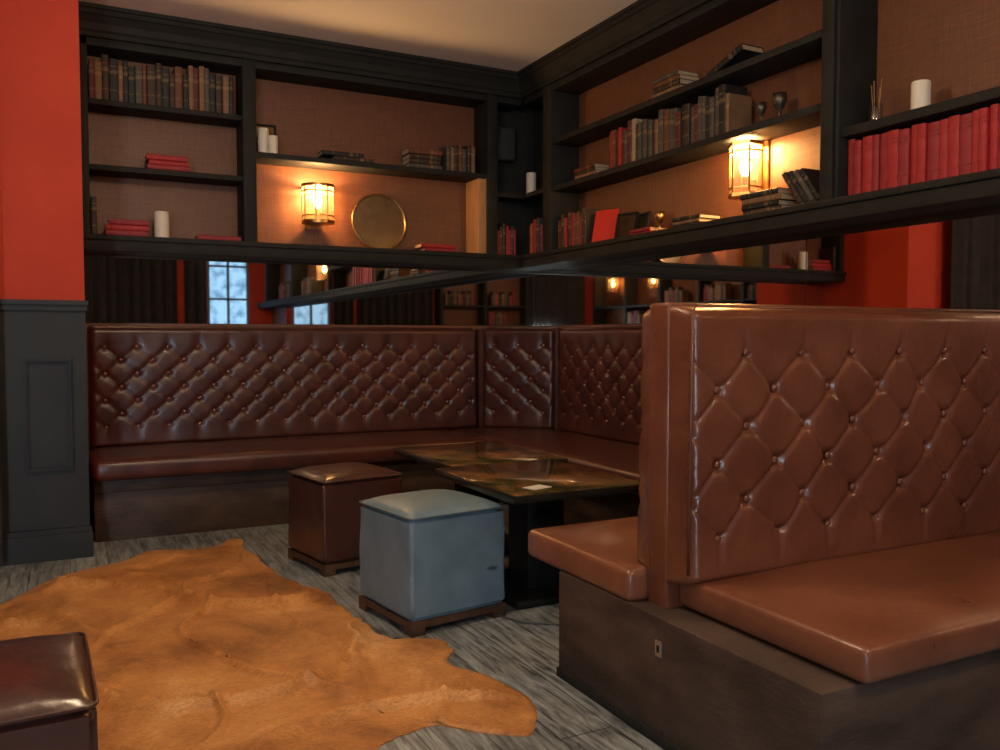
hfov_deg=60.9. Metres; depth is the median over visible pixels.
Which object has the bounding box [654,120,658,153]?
book
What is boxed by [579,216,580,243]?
book
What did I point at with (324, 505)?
ottoman
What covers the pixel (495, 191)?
bookcase
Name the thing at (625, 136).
book
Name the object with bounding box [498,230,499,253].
book
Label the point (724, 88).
book
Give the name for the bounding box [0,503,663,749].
floor
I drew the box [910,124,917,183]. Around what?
book
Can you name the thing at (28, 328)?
wainscoting
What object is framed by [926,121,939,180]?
book
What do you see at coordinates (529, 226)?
book
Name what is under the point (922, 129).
book
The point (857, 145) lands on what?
book
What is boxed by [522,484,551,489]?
menu card
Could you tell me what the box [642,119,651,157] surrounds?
book
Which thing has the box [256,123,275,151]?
picture frame
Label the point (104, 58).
book
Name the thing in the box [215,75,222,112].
book
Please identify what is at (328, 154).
book
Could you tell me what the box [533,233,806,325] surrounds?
wall mirror
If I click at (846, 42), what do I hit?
bookcase
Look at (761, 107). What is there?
goblet
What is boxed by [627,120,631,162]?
book
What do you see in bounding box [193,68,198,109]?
book
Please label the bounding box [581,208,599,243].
book
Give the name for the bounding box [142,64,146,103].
book
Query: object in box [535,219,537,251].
book
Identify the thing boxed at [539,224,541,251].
book
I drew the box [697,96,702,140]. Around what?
book
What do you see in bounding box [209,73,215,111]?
book
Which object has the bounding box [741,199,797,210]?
book
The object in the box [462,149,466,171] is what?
book
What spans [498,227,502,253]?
book
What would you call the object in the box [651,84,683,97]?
book
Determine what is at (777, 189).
book
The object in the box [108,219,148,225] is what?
book
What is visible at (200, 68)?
book
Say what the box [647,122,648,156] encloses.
book
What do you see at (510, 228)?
book
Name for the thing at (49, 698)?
ottoman
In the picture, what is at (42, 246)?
wall
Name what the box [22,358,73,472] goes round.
trim
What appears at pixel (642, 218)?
picture
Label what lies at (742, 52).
book
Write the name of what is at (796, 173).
book
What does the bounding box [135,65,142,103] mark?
book
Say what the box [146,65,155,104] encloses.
book
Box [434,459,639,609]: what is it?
table
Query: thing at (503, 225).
book
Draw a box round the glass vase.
[871,79,881,119]
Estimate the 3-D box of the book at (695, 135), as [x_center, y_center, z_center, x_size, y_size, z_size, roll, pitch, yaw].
[1.085,-1.320,4.492,0.137,0.204,0.031,-1,3,-27]
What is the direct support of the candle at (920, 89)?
on the bookcase at (846, 42)
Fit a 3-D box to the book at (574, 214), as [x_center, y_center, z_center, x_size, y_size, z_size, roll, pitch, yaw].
[0.542,-0.939,5.551,0.130,0.211,0.023,-1,3,-27]
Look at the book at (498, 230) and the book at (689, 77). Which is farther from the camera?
the book at (498, 230)
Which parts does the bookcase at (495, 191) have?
shelf, shelf, rail, edge moulding, board, shelf, panel, shelf, panel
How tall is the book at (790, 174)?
0.160 m
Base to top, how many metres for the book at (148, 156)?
0.030 m
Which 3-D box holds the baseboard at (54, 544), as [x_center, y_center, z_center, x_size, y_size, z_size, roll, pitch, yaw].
[-3.656,0.872,3.472,3.600,0.155,0.034,-1,3,-27]
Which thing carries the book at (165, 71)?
on the bookcase at (495, 191)
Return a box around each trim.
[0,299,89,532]
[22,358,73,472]
[78,1,532,109]
[517,0,711,109]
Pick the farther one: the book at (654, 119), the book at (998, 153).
the book at (654, 119)
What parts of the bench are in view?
tufted backrest, backrest frame, tufted backrest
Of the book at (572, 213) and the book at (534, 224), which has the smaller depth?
the book at (572, 213)
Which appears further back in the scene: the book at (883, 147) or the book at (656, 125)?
the book at (656, 125)
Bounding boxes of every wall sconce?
[301,182,334,229]
[728,139,769,199]
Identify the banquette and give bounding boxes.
[87,325,642,541]
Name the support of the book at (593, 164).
on the book at (592, 168)
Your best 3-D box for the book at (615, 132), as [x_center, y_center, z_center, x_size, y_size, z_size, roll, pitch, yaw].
[0.747,-1.359,5.144,0.151,0.224,0.025,-1,3,-27]
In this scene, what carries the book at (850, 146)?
on the bookcase at (846, 42)
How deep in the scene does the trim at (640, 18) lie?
5.06 m
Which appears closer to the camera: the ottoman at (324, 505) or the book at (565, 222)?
the ottoman at (324, 505)
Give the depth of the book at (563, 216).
5.66 m
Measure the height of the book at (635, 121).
0.248 m
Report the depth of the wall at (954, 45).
4.15 m
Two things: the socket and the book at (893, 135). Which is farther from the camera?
the book at (893, 135)
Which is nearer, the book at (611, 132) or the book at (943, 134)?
the book at (943, 134)
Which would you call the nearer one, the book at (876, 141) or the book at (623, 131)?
the book at (876, 141)
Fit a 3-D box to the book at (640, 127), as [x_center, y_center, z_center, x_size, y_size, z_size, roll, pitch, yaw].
[0.860,-1.345,4.916,0.144,0.216,0.026,-1,3,-27]
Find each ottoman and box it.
[0,632,98,749]
[287,462,401,576]
[359,489,505,637]
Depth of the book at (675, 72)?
4.62 m
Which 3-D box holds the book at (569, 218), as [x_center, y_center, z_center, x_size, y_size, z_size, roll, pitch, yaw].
[0.521,-0.937,5.610,0.154,0.200,0.036,-1,3,-27]
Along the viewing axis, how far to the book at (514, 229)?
6.12 m
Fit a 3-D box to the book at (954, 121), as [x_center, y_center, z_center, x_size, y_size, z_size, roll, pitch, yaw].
[1.747,-0.851,3.208,0.123,0.238,0.044,-1,3,-27]
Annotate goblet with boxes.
[654,211,664,229]
[755,102,766,121]
[772,92,786,115]
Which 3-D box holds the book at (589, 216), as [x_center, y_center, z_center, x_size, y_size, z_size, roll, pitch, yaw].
[0.595,-0.939,5.454,0.134,0.218,0.023,-1,3,-27]
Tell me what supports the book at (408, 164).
on the bookcase at (495, 191)
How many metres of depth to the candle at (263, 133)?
5.30 m
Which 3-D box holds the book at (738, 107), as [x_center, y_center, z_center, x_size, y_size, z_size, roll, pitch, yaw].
[1.199,-1.308,4.283,0.155,0.198,0.026,-1,3,-27]
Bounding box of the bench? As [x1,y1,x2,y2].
[528,302,999,749]
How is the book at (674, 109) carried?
on the bookcase at (846, 42)
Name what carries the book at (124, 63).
on the bookcase at (495, 191)
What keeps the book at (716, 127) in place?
on the bookcase at (846, 42)
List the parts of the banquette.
plinth rail, tufted backrest, tufted backrest, tufted backrest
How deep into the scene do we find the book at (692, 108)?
4.49 m
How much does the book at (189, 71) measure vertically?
0.262 m
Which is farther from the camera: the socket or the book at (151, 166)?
the book at (151, 166)
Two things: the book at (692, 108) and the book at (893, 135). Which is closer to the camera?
the book at (893, 135)
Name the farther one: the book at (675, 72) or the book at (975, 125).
the book at (675, 72)
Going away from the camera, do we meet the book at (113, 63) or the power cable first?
the power cable
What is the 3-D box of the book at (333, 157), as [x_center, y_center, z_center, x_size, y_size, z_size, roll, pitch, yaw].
[-0.981,-1.411,5.617,0.267,0.026,0.151,-1,3,-27]
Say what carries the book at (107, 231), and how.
on the bookcase at (495, 191)
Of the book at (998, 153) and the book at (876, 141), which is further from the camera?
the book at (876, 141)
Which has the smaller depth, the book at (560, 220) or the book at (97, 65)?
the book at (97, 65)
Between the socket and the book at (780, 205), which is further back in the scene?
the book at (780, 205)
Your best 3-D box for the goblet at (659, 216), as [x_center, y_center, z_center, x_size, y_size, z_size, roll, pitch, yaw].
[0.902,-0.861,4.804,0.060,0.120,0.060,-1,3,-27]
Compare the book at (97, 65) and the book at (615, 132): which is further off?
the book at (615, 132)
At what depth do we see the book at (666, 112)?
4.67 m
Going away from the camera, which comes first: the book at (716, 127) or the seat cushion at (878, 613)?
the seat cushion at (878, 613)
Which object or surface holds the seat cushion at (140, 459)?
on the banquette
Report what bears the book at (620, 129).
on the bookcase at (846, 42)
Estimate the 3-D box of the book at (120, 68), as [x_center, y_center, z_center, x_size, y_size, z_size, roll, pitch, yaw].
[-2.216,-1.684,4.960,0.025,0.206,0.132,-1,3,-27]
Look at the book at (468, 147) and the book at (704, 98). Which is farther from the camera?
the book at (468, 147)
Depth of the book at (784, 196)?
4.00 m
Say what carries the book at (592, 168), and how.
on the book at (593, 171)
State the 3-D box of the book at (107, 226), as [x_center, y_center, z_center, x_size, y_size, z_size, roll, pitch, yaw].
[-2.204,-0.862,5.020,0.232,0.032,0.151,-1,3,-27]
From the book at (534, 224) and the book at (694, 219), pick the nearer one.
the book at (694, 219)
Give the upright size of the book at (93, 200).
0.220 m
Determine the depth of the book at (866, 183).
3.51 m
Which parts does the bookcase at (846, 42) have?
shelf, rail, shelf, shelf, edge moulding, board, shelf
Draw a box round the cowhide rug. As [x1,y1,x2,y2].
[0,538,536,749]
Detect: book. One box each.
[87,58,94,97]
[90,196,96,233]
[94,61,101,98]
[101,54,108,99]
[105,224,148,231]
[105,229,147,235]
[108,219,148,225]
[109,58,118,100]
[118,65,122,101]
[122,61,128,101]
[128,66,134,102]
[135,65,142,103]
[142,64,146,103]
[145,154,186,162]
[145,163,189,171]
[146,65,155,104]
[147,159,188,166]
[155,63,161,105]
[162,67,169,106]
[169,74,174,107]
[172,66,182,107]
[182,74,188,108]
[186,65,193,109]
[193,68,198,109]
[194,235,240,240]
[198,66,204,110]
[204,68,209,111]
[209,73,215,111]
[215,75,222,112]
[222,76,228,113]
[229,76,232,113]
[317,150,363,158]
[330,156,374,162]
[401,147,442,156]
[402,158,440,165]
[403,153,440,160]
[404,163,441,169]
[413,243,454,248]
[417,247,455,251]
[438,145,450,169]
[450,147,453,170]
[452,145,458,170]
[457,144,462,170]
[462,145,470,171]
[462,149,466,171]
[471,146,474,172]
[498,223,505,253]
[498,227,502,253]
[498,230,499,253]
[506,226,508,254]
[509,227,513,254]
[509,230,510,254]
[514,229,515,254]
[529,226,530,253]
[530,223,532,252]
[533,223,535,252]
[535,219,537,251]
[538,218,542,251]
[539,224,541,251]
[559,220,560,247]
[561,214,567,247]
[563,218,567,246]
[568,217,571,245]
[572,213,575,245]
[574,163,608,172]
[574,167,608,175]
[574,214,575,244]
[575,170,602,178]
[576,212,580,244]
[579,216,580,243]
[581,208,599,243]
[583,211,595,243]
[609,135,609,168]
[610,131,612,167]
[612,130,617,166]
[617,135,617,165]
[618,127,626,165]
[621,129,626,164]
[624,131,626,163]
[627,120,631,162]
[630,227,666,233]
[631,118,642,160]
[635,123,637,160]
[637,122,642,159]
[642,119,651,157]
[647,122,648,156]
[648,120,653,155]
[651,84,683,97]
[652,70,698,84]
[653,73,700,88]
[653,78,693,93]
[653,119,657,154]
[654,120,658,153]
[658,109,665,152]
[663,109,669,151]
[668,109,672,149]
[672,108,681,148]
[672,213,719,222]
[672,218,715,225]
[673,221,704,226]
[674,111,681,147]
[681,104,684,145]
[684,103,694,144]
[690,107,693,142]
[693,104,697,141]
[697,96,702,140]
[701,96,710,139]
[705,99,709,138]
[707,43,762,75]
[709,97,714,136]
[714,87,718,135]
[718,84,746,133]
[724,93,751,131]
[740,187,791,200]
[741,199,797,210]
[742,193,796,205]
[743,204,792,214]
[782,172,803,203]
[787,171,809,202]
[793,169,815,201]
[799,168,819,200]
[848,139,859,194]
[852,140,862,194]
[861,135,872,192]
[871,134,880,190]
[879,132,887,189]
[886,129,901,187]
[897,128,911,185]
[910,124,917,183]
[916,123,927,182]
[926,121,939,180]
[938,118,948,178]
[947,115,959,176]
[958,113,972,174]
[971,109,978,172]
[977,107,989,171]
[989,103,999,169]
[997,105,999,167]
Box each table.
[394,441,567,555]
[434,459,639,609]
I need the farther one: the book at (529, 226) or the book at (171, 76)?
the book at (529, 226)
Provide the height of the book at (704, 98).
0.229 m
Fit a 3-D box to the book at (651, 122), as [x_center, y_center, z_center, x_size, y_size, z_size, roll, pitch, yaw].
[0.901,-1.334,4.827,0.133,0.203,0.030,-1,3,-27]
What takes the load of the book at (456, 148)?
on the bookcase at (495, 191)
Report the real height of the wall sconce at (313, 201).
0.300 m
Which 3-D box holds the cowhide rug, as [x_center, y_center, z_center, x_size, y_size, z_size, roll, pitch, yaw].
[-1.316,0.947,2.772,2.331,0.066,3.461,-1,3,-27]
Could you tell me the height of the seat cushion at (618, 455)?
0.125 m
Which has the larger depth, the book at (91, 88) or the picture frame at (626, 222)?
the picture frame at (626, 222)
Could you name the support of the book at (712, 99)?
on the bookcase at (846, 42)
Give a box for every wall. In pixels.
[0,0,84,300]
[84,56,533,520]
[534,0,999,328]
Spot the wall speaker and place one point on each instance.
(506, 135)
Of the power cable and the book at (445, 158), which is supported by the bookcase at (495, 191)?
the book at (445, 158)
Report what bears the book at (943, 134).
on the bookcase at (846, 42)
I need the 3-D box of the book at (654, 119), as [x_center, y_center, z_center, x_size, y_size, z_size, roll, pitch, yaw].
[0.923,-1.334,4.802,0.124,0.205,0.031,-1,3,-27]
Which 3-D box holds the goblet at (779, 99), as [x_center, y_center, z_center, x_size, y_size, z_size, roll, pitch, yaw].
[1.329,-1.267,4.037,0.069,0.138,0.069,-1,3,-27]
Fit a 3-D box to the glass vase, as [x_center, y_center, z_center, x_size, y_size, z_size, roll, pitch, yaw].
[1.569,-1.137,3.548,0.056,0.190,0.056,-1,3,-27]
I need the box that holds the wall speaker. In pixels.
[498,126,514,163]
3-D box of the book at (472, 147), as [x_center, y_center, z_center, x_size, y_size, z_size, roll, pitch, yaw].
[-0.217,-1.506,6.002,0.033,0.184,0.138,-1,3,-27]
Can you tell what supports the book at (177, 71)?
on the bookcase at (495, 191)
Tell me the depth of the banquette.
5.31 m
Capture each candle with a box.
[154,211,168,237]
[258,127,268,152]
[268,135,277,153]
[526,172,535,192]
[910,79,930,109]
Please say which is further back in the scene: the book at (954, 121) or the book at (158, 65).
the book at (158, 65)
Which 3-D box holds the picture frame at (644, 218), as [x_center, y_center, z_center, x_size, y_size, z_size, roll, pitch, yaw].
[0.844,-0.885,5.018,0.047,0.150,0.120,-1,3,-21]
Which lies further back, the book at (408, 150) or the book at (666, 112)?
the book at (408, 150)
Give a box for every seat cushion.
[90,429,486,481]
[451,427,639,494]
[528,516,647,600]
[680,531,999,683]
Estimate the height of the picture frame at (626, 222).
0.170 m
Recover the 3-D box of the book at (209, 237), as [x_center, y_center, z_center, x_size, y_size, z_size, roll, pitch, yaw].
[-1.743,-0.837,5.251,0.257,0.031,0.151,-1,3,-27]
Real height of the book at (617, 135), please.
0.207 m
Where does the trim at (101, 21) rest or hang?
attached to the wall at (308, 120)
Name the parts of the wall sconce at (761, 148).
bulb, plate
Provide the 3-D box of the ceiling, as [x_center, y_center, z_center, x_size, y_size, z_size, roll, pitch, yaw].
[-0.615,-1.944,0.736,6.850,0.100,9.420,-1,3,-27]
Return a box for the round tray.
[351,193,406,248]
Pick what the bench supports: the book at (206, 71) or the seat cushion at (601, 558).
the seat cushion at (601, 558)
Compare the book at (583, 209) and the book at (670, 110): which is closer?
the book at (670, 110)
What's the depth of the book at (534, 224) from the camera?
5.99 m
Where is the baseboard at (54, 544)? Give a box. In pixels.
[0,525,93,566]
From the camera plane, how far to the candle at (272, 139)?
5.29 m
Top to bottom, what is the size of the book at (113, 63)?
0.238 m
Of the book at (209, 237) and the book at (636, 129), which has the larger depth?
the book at (209, 237)
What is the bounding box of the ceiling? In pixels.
[78,0,637,70]
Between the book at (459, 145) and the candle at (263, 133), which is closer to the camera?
the candle at (263, 133)
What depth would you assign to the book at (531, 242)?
6.04 m
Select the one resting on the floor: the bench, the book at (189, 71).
the bench
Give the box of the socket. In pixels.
[655,639,661,657]
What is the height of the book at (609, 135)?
0.213 m
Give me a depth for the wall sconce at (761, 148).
4.24 m
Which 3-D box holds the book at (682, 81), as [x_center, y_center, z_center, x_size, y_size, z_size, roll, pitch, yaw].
[0.974,-1.583,4.686,0.151,0.028,0.225,-1,3,-27]
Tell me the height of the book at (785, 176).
0.160 m
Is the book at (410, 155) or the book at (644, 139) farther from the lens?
the book at (410, 155)
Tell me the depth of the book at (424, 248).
5.85 m
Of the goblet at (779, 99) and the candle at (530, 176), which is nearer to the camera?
the goblet at (779, 99)
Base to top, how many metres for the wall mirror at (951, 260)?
0.408 m
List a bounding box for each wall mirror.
[84,254,332,324]
[333,264,532,325]
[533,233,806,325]
[806,206,999,309]
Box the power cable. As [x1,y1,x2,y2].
[499,615,558,624]
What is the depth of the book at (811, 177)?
3.80 m
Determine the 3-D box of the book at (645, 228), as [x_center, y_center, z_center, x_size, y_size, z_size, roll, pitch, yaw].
[0.870,-0.836,4.929,0.151,0.020,0.187,-1,3,-27]
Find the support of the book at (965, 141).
on the bookcase at (846, 42)
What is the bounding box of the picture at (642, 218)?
[638,214,647,228]
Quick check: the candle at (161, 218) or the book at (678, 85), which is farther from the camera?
the candle at (161, 218)
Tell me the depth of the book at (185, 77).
5.06 m
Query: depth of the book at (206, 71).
5.12 m
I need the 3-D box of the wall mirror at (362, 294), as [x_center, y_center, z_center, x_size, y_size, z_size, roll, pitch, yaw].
[-0.436,-0.559,6.062,1.538,0.408,0.007,-1,3,-27]
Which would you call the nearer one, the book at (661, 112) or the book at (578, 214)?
the book at (661, 112)
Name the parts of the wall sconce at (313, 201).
plate, bulb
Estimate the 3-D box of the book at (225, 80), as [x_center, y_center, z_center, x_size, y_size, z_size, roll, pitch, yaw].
[-1.697,-1.705,5.231,0.037,0.224,0.143,-1,3,-27]
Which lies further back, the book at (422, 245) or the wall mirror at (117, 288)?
the book at (422, 245)
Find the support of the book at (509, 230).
on the bookcase at (495, 191)
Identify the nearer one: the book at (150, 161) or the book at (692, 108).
the book at (692, 108)
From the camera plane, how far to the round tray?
5.79 m
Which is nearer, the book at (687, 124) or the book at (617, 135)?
the book at (687, 124)
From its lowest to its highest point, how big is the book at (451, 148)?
0.164 m
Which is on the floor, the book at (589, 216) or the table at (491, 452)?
the table at (491, 452)
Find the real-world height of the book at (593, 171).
0.026 m
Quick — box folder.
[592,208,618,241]
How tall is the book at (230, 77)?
0.227 m
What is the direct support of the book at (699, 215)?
on the book at (694, 219)
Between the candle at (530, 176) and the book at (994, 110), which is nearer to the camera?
the book at (994, 110)
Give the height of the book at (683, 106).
0.224 m
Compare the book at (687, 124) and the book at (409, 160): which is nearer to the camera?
the book at (687, 124)
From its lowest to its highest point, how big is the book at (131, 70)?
0.210 m
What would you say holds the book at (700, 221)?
on the bookcase at (846, 42)
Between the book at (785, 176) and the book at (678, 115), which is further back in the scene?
the book at (678, 115)
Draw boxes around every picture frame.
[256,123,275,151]
[615,212,638,237]
[636,211,651,228]
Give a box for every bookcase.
[79,35,546,270]
[520,0,999,268]
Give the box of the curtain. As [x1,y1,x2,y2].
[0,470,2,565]
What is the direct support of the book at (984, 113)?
on the bookcase at (846, 42)
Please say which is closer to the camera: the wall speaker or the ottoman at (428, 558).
the ottoman at (428, 558)
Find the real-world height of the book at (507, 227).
0.207 m
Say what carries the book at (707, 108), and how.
on the bookcase at (846, 42)
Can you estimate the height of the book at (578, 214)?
0.223 m
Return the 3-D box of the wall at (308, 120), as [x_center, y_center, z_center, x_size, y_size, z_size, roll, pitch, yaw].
[-1.093,-0.633,5.796,3.165,2.960,0.120,-1,3,-27]
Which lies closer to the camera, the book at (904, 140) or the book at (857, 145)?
the book at (904, 140)
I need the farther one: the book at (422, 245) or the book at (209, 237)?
the book at (422, 245)

